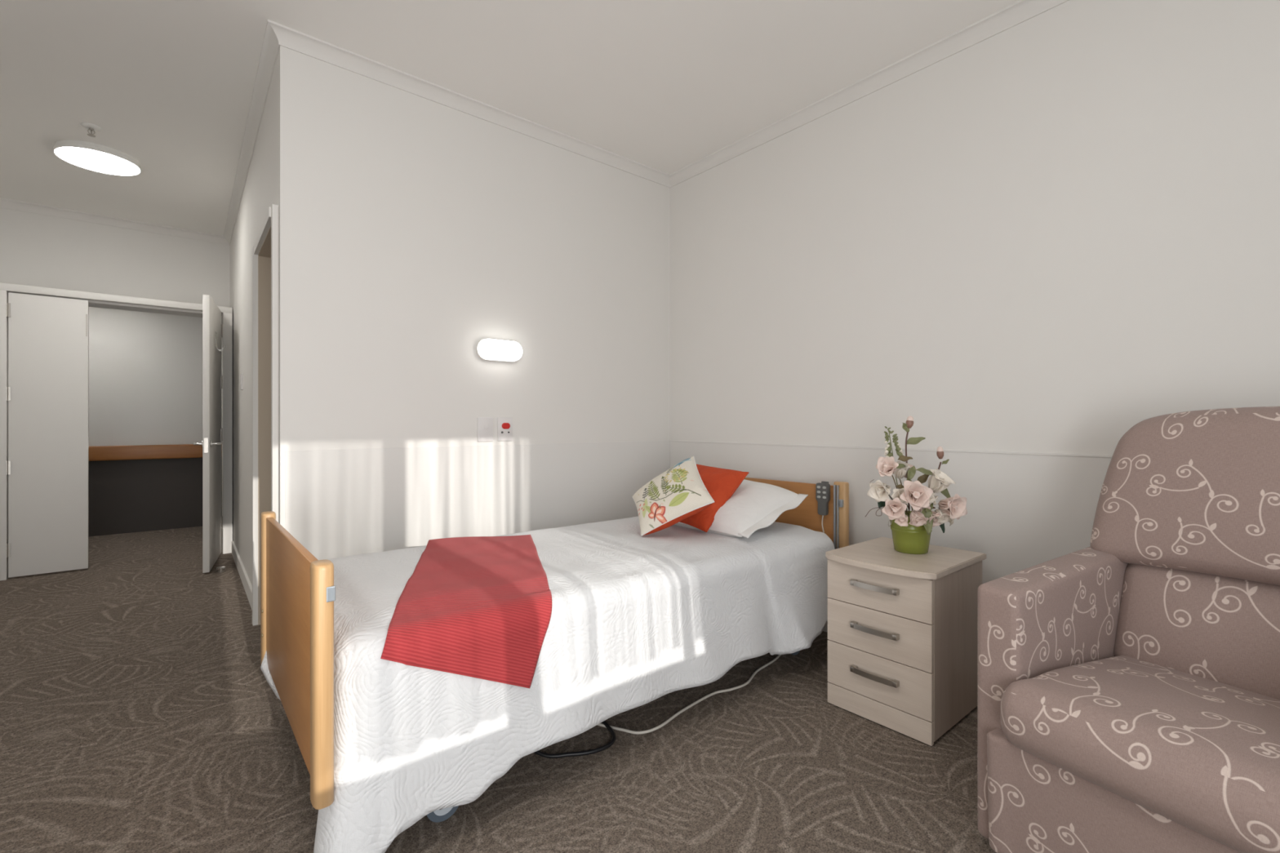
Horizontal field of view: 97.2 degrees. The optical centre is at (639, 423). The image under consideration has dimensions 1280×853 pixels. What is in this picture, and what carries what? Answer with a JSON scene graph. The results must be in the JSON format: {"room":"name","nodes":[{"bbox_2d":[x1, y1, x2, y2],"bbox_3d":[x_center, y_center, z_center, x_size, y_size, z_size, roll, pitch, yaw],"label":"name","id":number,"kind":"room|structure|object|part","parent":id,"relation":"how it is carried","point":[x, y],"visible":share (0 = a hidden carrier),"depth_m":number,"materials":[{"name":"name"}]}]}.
{"room":"care facility","nodes":[
{"label":"care facility","id":0,"kind":"room"},
{"bbox_2d":[0,207,230,319],"bbox_3d":[-4.622,-1.353,4.686,2.158,0.745,0.120,0,0,-40],"label":"wall","id":1,"kind":"structure","parent":0,"point":[37,250],"depth_m":4.74,"materials":[{"name":"white paint"}]},
{"bbox_2d":[5,292,88,577],"bbox_3d":[-4.384,0.085,4.172,0.436,2.046,0.054,0,0,-40],"label":"door","id":2,"kind":"structure","parent":1,"relation":"in","point":[47,393],"depth_m":4.17,"materials":[{"name":"white wood"}]},
{"bbox_2d":[0,282,232,580],"bbox_3d":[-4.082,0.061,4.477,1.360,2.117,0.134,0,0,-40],"label":"door frame","id":3,"kind":"structure","parent":1,"relation":"attached to","point":[93,298],"depth_m":4.40,"materials":[{"name":"white wood"}]},
{"bbox_2d":[88,306,222,446],"bbox_3d":[-5.239,-0.330,5.800,3.800,2.900,0.100,0,0,-40],"label":"wall","id":4,"kind":"structure","parent":0,"point":[145,369],"depth_m":5.84,"materials":[{"name":"white paint"}]},
{"bbox_2d":[88,457,222,536],"bbox_3d":[-5.203,0.720,5.757,3.800,0.800,0.012,0,0,-40],"label":"wall panel","id":5,"kind":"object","parent":4,"relation":"attached to","point":[129,495],"depth_m":5.82,"materials":[{"name":"grey plastic"}]},
{"bbox_2d":[88,444,222,461],"bbox_3d":[-5.179,0.300,5.728,3.600,0.146,0.063,0,0,-40],"label":"handrail","id":6,"kind":"object","parent":4,"relation":"attached to","point":[97,453],"visible":0.44,"depth_m":5.78,"materials":[{"name":"brown wood"}]},
{"bbox_2d":[230,45,311,586],"bbox_3d":[-2.700,-0.302,3.959,0.120,2.845,3.705,0,0,-39],"label":"wall","id":7,"kind":"structure","parent":0,"point":[279,172],"depth_m":2.54,"materials":[{"name":"white paint"}]},
{"bbox_2d":[192,294,222,573],"bbox_3d":[-3.408,0.079,4.499,0.175,2.058,0.758,0,0,-31],"label":"door","id":8,"kind":"structure","parent":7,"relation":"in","point":[212,379],"depth_m":4.26,"materials":[{"name":"white wood"}]},
{"bbox_3d":[-3.312,0.155,4.233,0.068,0.052,0.141,0,0,-31],"label":"handle","id":9,"kind":"part","parent":8,"relation":"part of","materials":[{"name":"silver metal"}]},
{"bbox_3d":[-3.214,0.165,4.175,0.024,0.110,0.003,0,0,-31],"label":"lock plate","id":10,"kind":"part","parent":8,"relation":"part of","materials":[{"name":"silver metal"}]},
{"bbox_3d":[-3.219,0.155,4.289,0.068,0.052,0.141,0,0,-31],"label":"handle","id":11,"kind":"part","parent":8,"relation":"part of","materials":[{"name":"silver metal"}]},
{"bbox_2d":[214,331,226,351],"bbox_3d":[-3.342,-0.650,4.491,0.067,0.146,0.066,0,0,-31],"label":"coat hook","id":12,"kind":"object","parent":8,"relation":"attached to","point":[215,337],"visible":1,"depth_m":4.48,"materials":[{"name":"silver metal"}]},
{"bbox_2d":[240,373,243,390],"bbox_3d":[-2.896,-0.300,4.096,0.013,0.116,0.072,0,0,-40],"label":"light switch","id":13,"kind":"object","parent":7,"relation":"attached to","point":[242,375],"visible":1,"depth_m":4.07,"materials":[{"name":"white plastic"}]},
{"bbox_2d":[231,541,252,609],"bbox_3d":[-2.838,1.070,4.024,0.014,0.100,2.186,0,0,-39],"label":"baseboard","id":14,"kind":"structure","parent":7,"relation":"attached to","point":[247,586],"depth_m":3.91,"materials":[{"name":"white wood"}]},
{"bbox_2d":[257,226,271,625],"bbox_3d":[-1.771,0.093,2.944,0.323,2.053,0.730,0,0,-40],"label":"door","id":15,"kind":"structure","parent":7,"relation":"attached to","point":[264,254],"depth_m":3.14,"materials":[{"name":"beige paint"}]},
{"bbox_2d":[252,204,278,626],"bbox_3d":[-1.850,0.071,2.882,0.162,2.098,0.825,0,0,-40],"label":"trim","id":16,"kind":"structure","parent":7,"relation":"attached to","point":[271,219],"depth_m":3.12,"materials":[{"name":"white wood"}]},
{"bbox_2d":[311,57,670,449],"bbox_3d":[-0.621,-0.302,3.363,2.369,2.845,0.120,0,0,-40],"label":"wall","id":17,"kind":"structure","parent":0,"point":[438,230],"depth_m":3.02,"materials":[{"name":"white paint"}]},
{"bbox_2d":[477,417,493,441],"bbox_3d":[-0.846,0.035,3.086,0.089,0.132,0.015,0,0,-40],"label":"light switch","id":18,"kind":"object","parent":17,"relation":"attached to","point":[485,424],"visible":1,"depth_m":3.08,"materials":[{"name":"white plastic"}]},
{"bbox_2d":[476,338,522,361],"bbox_3d":[-0.772,-0.402,3.115,0.262,0.116,0.066,0,0,-40],"label":"wall light","id":19,"kind":"object","parent":17,"relation":"attached to","point":[491,349],"visible":1,"depth_m":3.08,"materials":[{"name":"white plastic"}]},
{"bbox_2d":[497,417,512,440],"bbox_3d":[-0.755,0.034,3.160,0.089,0.132,0.019,0,0,-40],"label":"panel","id":20,"kind":"object","parent":17,"relation":"attached to","point":[504,424],"visible":1,"depth_m":3.15,"materials":[{"name":"white plastic"}]},
{"bbox_2d":[0,526,996,852],"bbox_3d":[-1.680,1.170,2.864,4.735,0.100,9.450,0,0,-40],"label":"floor","id":21,"kind":"structure","parent":0,"point":[140,713],"depth_m":1.90,"materials":[{"name":"carpet"}]},
{"bbox_2d":[216,566,225,573],"bbox_3d":[-3.150,1.101,4.236,0.055,0.038,0.055,0,0,-40],"label":"door stop","id":22,"kind":"object","parent":21,"relation":"on","point":[220,569],"visible":1,"depth_m":4.22,"materials":[{"name":"silver metal"}]},
{"bbox_2d":[260,477,848,822],"bbox_3d":[-0.193,0.709,2.488,2.369,0.822,1.074,0,0,-40],"label":"hospital bed","id":23,"kind":"object","parent":21,"relation":"on","point":[298,588],"visible":0.33,"depth_m":1.60,"materials":[{"name":"brown wood"}]},
{"bbox_3d":[-1.406,0.626,2.132,0.046,0.577,0.075,0,0,-40],"label":"post","id":24,"kind":"part","parent":23,"relation":"part of","materials":[{"name":"brown wood"}]},
{"bbox_3d":[-1.088,0.624,1.749,0.022,0.543,0.930,0,0,-40],"label":"panel","id":25,"kind":"part","parent":23,"relation":"part of","materials":[{"name":"brown wood"}]},
{"bbox_3d":[-0.771,0.626,1.366,0.046,0.577,0.075,0,0,-40],"label":"post","id":26,"kind":"part","parent":23,"relation":"part of","materials":[{"name":"brown wood"}]},
{"bbox_2d":[260,516,835,852],"bbox_3d":[-0.206,0.809,2.451,2.340,0.590,1.243,0,0,-40],"label":"bedspread","id":27,"kind":"object","parent":23,"relation":"on","point":[636,620],"visible":0.74,"depth_m":1.81,"materials":[{"name":"white fabric"}]},
{"bbox_2d":[380,534,551,688],"bbox_3d":[-0.577,0.646,2.020,0.452,0.266,1.138,0,0,-15],"label":"throw","id":28,"kind":"object","parent":27,"relation":"on","point":[480,607],"visible":1,"depth_m":1.66,"materials":[{"name":"red fabric"}]},
{"bbox_2d":[631,456,714,536],"bbox_3d":[0.134,0.335,2.663,0.290,0.349,0.594,0,0,-8],"label":"cushion","id":29,"kind":"object","parent":27,"relation":"on","point":[679,493],"visible":1,"depth_m":2.54,"materials":[{"name":"fabric"}]},
{"bbox_2d":[680,464,748,532],"bbox_3d":[0.293,0.364,2.877,0.338,0.283,0.446,0,0,-40],"label":"cushion","id":30,"kind":"object","parent":27,"relation":"on","point":[721,484],"visible":0.52,"depth_m":2.76,"materials":[{"name":"orange fabric"}]},
{"bbox_2d":[674,479,808,537],"bbox_3d":[0.432,0.416,2.948,0.557,0.227,0.790,0,0,-40],"label":"pillow","id":31,"kind":"object","parent":27,"relation":"on","point":[753,506],"visible":0.52,"depth_m":2.68,"materials":[{"name":"white fabric"}]},
{"bbox_3d":[0.699,0.640,3.231,0.022,0.640,0.930,0,0,-40],"label":"panel","id":32,"kind":"part","parent":23,"relation":"part of","materials":[{"name":"brown wood"}]},
{"bbox_2d":[815,481,830,533],"bbox_3d":[0.933,0.639,2.887,0.053,0.678,0.080,0,0,-40],"label":"handset","id":33,"kind":"object","parent":23,"relation":"hanging from","point":[823,489],"visible":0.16,"depth_m":2.87,"materials":[{"name":"grey plastic"}]},
{"bbox_3d":[0.989,0.636,2.837,0.014,0.648,0.026,0,0,-40],"label":"guide rail","id":34,"kind":"part","parent":23,"relation":"part of","materials":[{"name":"grey metal"}]},
{"bbox_3d":[1.017,0.609,2.848,0.046,0.622,0.075,0,0,-40],"label":"post","id":35,"kind":"part","parent":23,"relation":"part of","materials":[{"name":"brown wood"}]},
{"bbox_2d":[533,720,615,758],"bbox_3d":[-0.257,1.092,1.972,0.348,0.056,0.251,0,0,-40],"label":"power cable","id":36,"kind":"object","parent":21,"relation":"on","point":[605,723],"visible":0.76,"depth_m":1.89,"materials":[{"name":"black plastic"}]},
{"bbox_2d":[596,654,781,734],"bbox_3d":[0.301,1.078,2.522,1.508,0.086,0.422,0,0,-40],"label":"power cable","id":37,"kind":"object","parent":21,"relation":"on","point":[748,681],"visible":0.72,"depth_m":2.20,"materials":[{"name":"beige plastic"}]},
{"bbox_2d":[825,537,986,746],"bbox_3d":[1.041,0.819,2.236,0.510,0.603,0.428,0,0,-40],"label":"nightstand","id":38,"kind":"object","parent":21,"relation":"on","point":[903,628],"visible":0.98,"depth_m":2.08,"materials":[{"name":"laminate"}]},
{"bbox_3d":[0.867,0.608,2.090,0.029,0.020,0.180,0,0,-40],"label":"handle","id":39,"kind":"part","parent":38,"relation":"part of","materials":[{"name":"silver metal"}]},
{"bbox_3d":[0.867,0.770,2.090,0.029,0.020,0.180,0,0,-40],"label":"handle","id":40,"kind":"part","parent":38,"relation":"part of","materials":[{"name":"silver metal"}]},
{"bbox_3d":[0.867,0.939,2.090,0.029,0.020,0.180,0,0,-40],"label":"handle","id":41,"kind":"part","parent":38,"relation":"part of","materials":[{"name":"silver metal"}]},
{"bbox_3d":[0.884,0.620,2.105,0.017,0.152,0.402,0,0,-40],"label":"drawer","id":42,"kind":"part","parent":38,"relation":"part of","materials":[{"name":"laminate"}]},
{"bbox_3d":[0.884,0.782,2.105,0.017,0.165,0.402,0,0,-40],"label":"drawer","id":43,"kind":"part","parent":38,"relation":"part of","materials":[{"name":"laminate"}]},
{"bbox_3d":[0.884,0.951,2.105,0.017,0.166,0.402,0,0,-40],"label":"drawer","id":44,"kind":"part","parent":38,"relation":"part of","materials":[{"name":"laminate"}]},
{"bbox_2d":[865,415,967,554],"bbox_3d":[1.095,0.243,2.223,0.339,0.547,0.255,0,0,35],"label":"potted flowers","id":45,"kind":"object","parent":38,"relation":"on","point":[911,531],"visible":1,"depth_m":2.21,"materials":[{"name":"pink plant"}]},
{"bbox_3d":[1.047,0.186,2.282,0.058,0.324,0.062,0,0,-40],"label":"stem","id":46,"kind":"part","parent":45,"relation":"part of","materials":[{"name":"green plant"}]},
{"bbox_3d":[1.080,0.190,2.277,0.019,0.317,0.006,0,0,0],"label":"stem","id":47,"kind":"part","parent":45,"relation":"part of","materials":[{"name":"green plant"}]},
{"bbox_3d":[1.094,0.442,2.277,0.168,0.150,0.168,0,0,-40],"label":"pot","id":48,"kind":"part","parent":45,"relation":"part of","materials":[{"name":"green ceramic"}]},
{"bbox_2d":[977,406,1279,852],"bbox_3d":[1.424,0.537,1.343,0.964,1.165,0.812,0,0,-29],"label":"recliner armchair","id":49,"kind":"object","parent":21,"relation":"on","point":[1128,682],"visible":1,"depth_m":1.42,"materials":[{"name":"fabric"}]},
{"bbox_3d":[1.250,0.743,1.644,0.760,0.711,0.117,0,0,-29],"label":"arm","id":50,"kind":"part","parent":49,"relation":"part of","materials":[{"name":"fabric"}]},
{"bbox_3d":[1.078,0.934,1.150,0.087,0.299,0.696,0,0,-29],"label":"footrest panel","id":51,"kind":"part","parent":49,"relation":"part of","materials":[{"name":"fabric"}]},
{"bbox_2d":[1000,655,1279,852],"bbox_3d":[1.290,0.704,1.268,0.657,0.183,0.622,0,0,-29],"label":"seat cushion","id":52,"kind":"object","parent":49,"relation":"on","point":[1189,745],"depth_m":1.20,"materials":[{"name":"fabric"}]},
{"bbox_2d":[1089,406,1279,586],"bbox_3d":[1.701,0.190,1.498,0.330,0.470,0.768,0,0,-29],"label":"cushion","id":53,"kind":"object","parent":49,"relation":"on","point":[1193,496],"depth_m":1.55,"materials":[{"name":"fabric"}]},
{"bbox_2d":[1114,563,1279,699],"bbox_3d":[1.637,0.553,1.462,0.312,0.334,0.600,0,0,-29],"label":"lumbar cushion","id":54,"kind":"object","parent":49,"relation":"on","point":[1214,622],"depth_m":1.49,"materials":[{"name":"fabric"}]},
{"bbox_2d":[0,0,1019,235],"bbox_3d":[-1.248,-1.775,2.346,4.735,0.100,8.100,0,0,-40],"label":"ceiling","id":55,"kind":"structure","parent":0,"point":[665,86],"depth_m":2.70,"materials":[{"name":"paint"}]},
{"bbox_2d":[80,122,101,137],"bbox_3d":[-3.189,-1.698,3.277,0.086,0.054,0.086,0,0,-40],"label":"sprinkler","id":56,"kind":"object","parent":55,"relation":"attached to","point":[91,127],"visible":1,"depth_m":3.27,"materials":[{"name":"white plastic"}]},
{"bbox_3d":[-3.189,-1.693,3.277,0.033,0.043,0.019,0,0,-40],"label":"frame","id":57,"kind":"part","parent":56,"relation":"part of","materials":[{"name":"silver metal"}]},
{"bbox_2d":[53,139,141,175],"bbox_3d":[-3.484,-1.700,3.630,0.410,0.050,0.410,0,0,-40],"label":"ceiling light","id":58,"kind":"object","parent":55,"relation":"attached to","point":[87,155],"visible":1,"depth_m":3.57,"materials":[{"name":"white plastic"}]},
{"bbox_2d":[670,0,1279,454],"bbox_3d":[1.615,-0.302,2.418,0.150,2.845,4.438,0,0,-40],"label":"wall","id":59,"kind":"structure","parent":0,"point":[1058,232],"depth_m":2.36,"materials":[{"name":"white paint"}]},
{"bbox_2d":[0,0,1069,245],"bbox_3d":[-1.264,-1.693,2.365,4.335,0.064,7.750,0,0,-40],"label":"trim","id":60,"kind":"structure","parent":59,"relation":"attached to","point":[276,34],"depth_m":2.98,"materials":[{"name":"white paint"}]},
{"bbox_2d":[284,440,1112,583],"bbox_3d":[0.658,0.570,1.637,2.321,0.900,4.168,0,0,-40],"label":"wainscoting","id":61,"kind":"structure","parent":59,"relation":"attached to","point":[1025,510],"depth_m":2.80,"materials":[{"name":"white paint"}]},
{"bbox_2d":[822,622,827,632],"bbox_3d":[1.547,1.070,2.370,0.016,0.100,4.152,0,0,-40],"label":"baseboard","id":62,"kind":"structure","parent":59,"relation":"attached to","point":[825,628],"depth_m":3.02,"materials":[{"name":"white wood"}]}
]}

